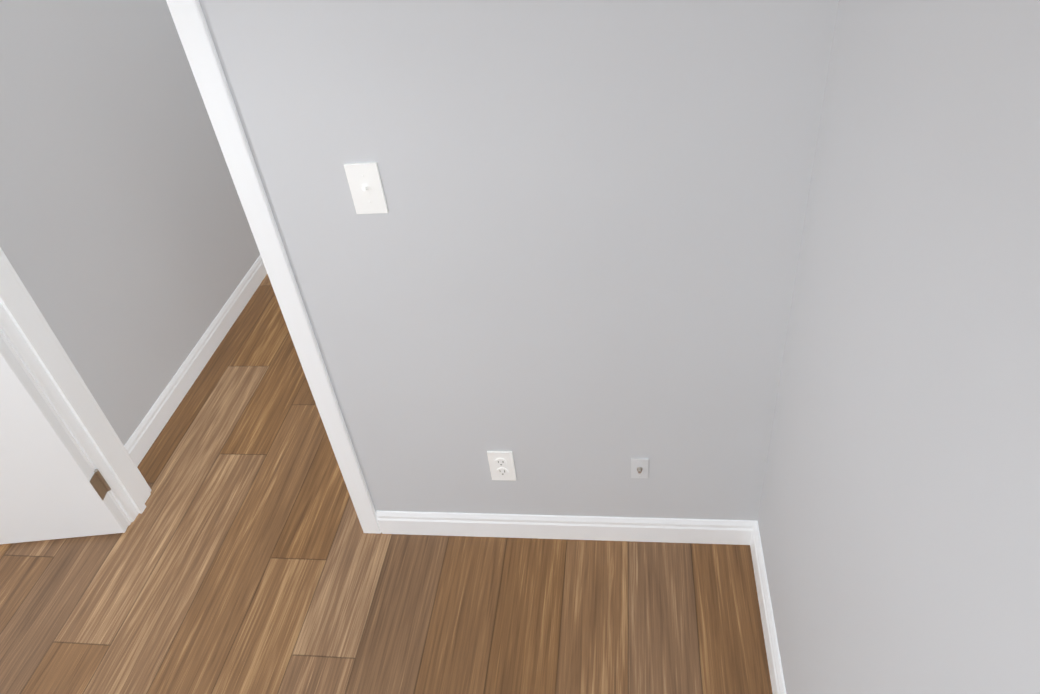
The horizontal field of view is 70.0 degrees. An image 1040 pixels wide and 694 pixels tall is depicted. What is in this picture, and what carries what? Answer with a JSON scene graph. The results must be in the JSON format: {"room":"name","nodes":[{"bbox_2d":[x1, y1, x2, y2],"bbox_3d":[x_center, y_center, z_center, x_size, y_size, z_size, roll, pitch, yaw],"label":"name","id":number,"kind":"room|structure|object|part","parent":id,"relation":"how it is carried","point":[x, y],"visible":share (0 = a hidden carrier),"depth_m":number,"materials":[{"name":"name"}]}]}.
{"room":"empty bedroom","nodes":[
{"label":"empty bedroom","id":0,"kind":"room"},
{"bbox_2d":[0,336,128,543],"bbox_3d":[-1.780,-0.152,1.811,0.814,2.023,0.180,-6,38,2],"label":"bedroom door","id":1,"kind":"structure","parent":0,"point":[48,491],"depth_m":2.25,"materials":[{"name":"white wood"}]},
{"bbox_3d":[-1.779,-0.142,1.819,0.814,1.670,0.179,-6,38,2],"label":"bedroom door hardware","id":2,"kind":"part","parent":1,"relation":"part of","materials":[{"name":"brown metal"}]},
{"bbox_2d":[0,0,259,444],"bbox_3d":[-1.405,-1.442,3.045,0.120,2.440,3.180,0,39,9],"label":"wall","id":3,"kind":"structure","parent":0,"point":[129,247],"depth_m":2.58,"materials":[{"name":"grey paint"}]},
{"bbox_2d":[124,255,266,466],"bbox_3d":[-1.219,-0.532,3.764,0.020,0.095,3.180,0,39,9],"label":"baseboard","id":4,"kind":"structure","parent":3,"relation":"attached to","point":[182,381],"depth_m":3.00,"materials":[{"name":"white wood"}]},
{"bbox_2d":[0,274,772,693],"bbox_3d":[-0.363,0.660,2.263,6.240,0.060,7.040,0,39,9],"label":"floor","id":5,"kind":"structure","parent":0,"point":[244,554],"depth_m":2.15,"materials":[{"name":"brown wood"}]},
{"bbox_2d":[199,0,838,520],"bbox_3d":[-0.693,-0.409,1.642,5.790,2.440,0.120,0,39,9],"label":"wall","id":6,"kind":"structure","parent":0,"point":[563,270],"depth_m":1.58,"materials":[{"name":"grey paint"}]},
{"bbox_2d":[0,0,380,533],"bbox_3d":[-0.985,-0.276,1.793,0.921,2.103,0.152,0,39,9],"label":"door frame","id":7,"kind":"structure","parent":6,"relation":"attached to","point":[189,20],"depth_m":1.99,"materials":[{"name":"white wood"}]},
{"bbox_2d":[344,162,387,213],"bbox_3d":[-0.325,-0.330,1.563,0.070,0.115,0.019,0,39,9],"label":"bedroom light switch","id":8,"kind":"object","parent":6,"relation":"attached to","point":[366,187],"visible":1,"depth_m":1.56,"materials":[{"name":"white plastic"}]},
{"bbox_2d":[487,451,515,480],"bbox_3d":[-0.051,0.334,2.074,0.070,0.115,0.008,0,39,9],"label":"outlet","id":9,"kind":"object","parent":6,"relation":"attached to","point":[501,465],"visible":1,"depth_m":2.07,"materials":[{"name":"white plastic"}]},
{"bbox_2d":[376,511,755,544],"bbox_3d":[0.107,0.538,2.215,1.095,0.095,0.014,0,39,9],"label":"baseboard","id":10,"kind":"structure","parent":6,"relation":"attached to","point":[669,530],"depth_m":2.20,"materials":[{"name":"white wood"}]},
{"bbox_2d":[631,458,647,477],"bbox_3d":[0.325,0.333,2.014,0.046,0.076,0.017,0,39,9],"label":"outlet","id":11,"kind":"object","parent":6,"relation":"attached to","point":[639,467],"visible":1,"depth_m":2.01,"materials":[{"name":"white plastic"}]},
{"bbox_2d":[758,0,1039,693],"bbox_3d":[0.419,0.758,0.005,0.120,2.440,3.620,0,39,9],"label":"wall","id":12,"kind":"structure","parent":0,"point":[899,520],"depth_m":0.92,"materials":[{"name":"grey paint"}]},
{"bbox_2d":[744,521,785,693],"bbox_3d":[0.577,1.063,1.485,0.014,0.095,1.695,0,39,9],"label":"baseboard","id":13,"kind":"structure","parent":12,"relation":"attached to","point":[753,539],"depth_m":1.92,"materials":[{"name":"white wood"}]}
]}

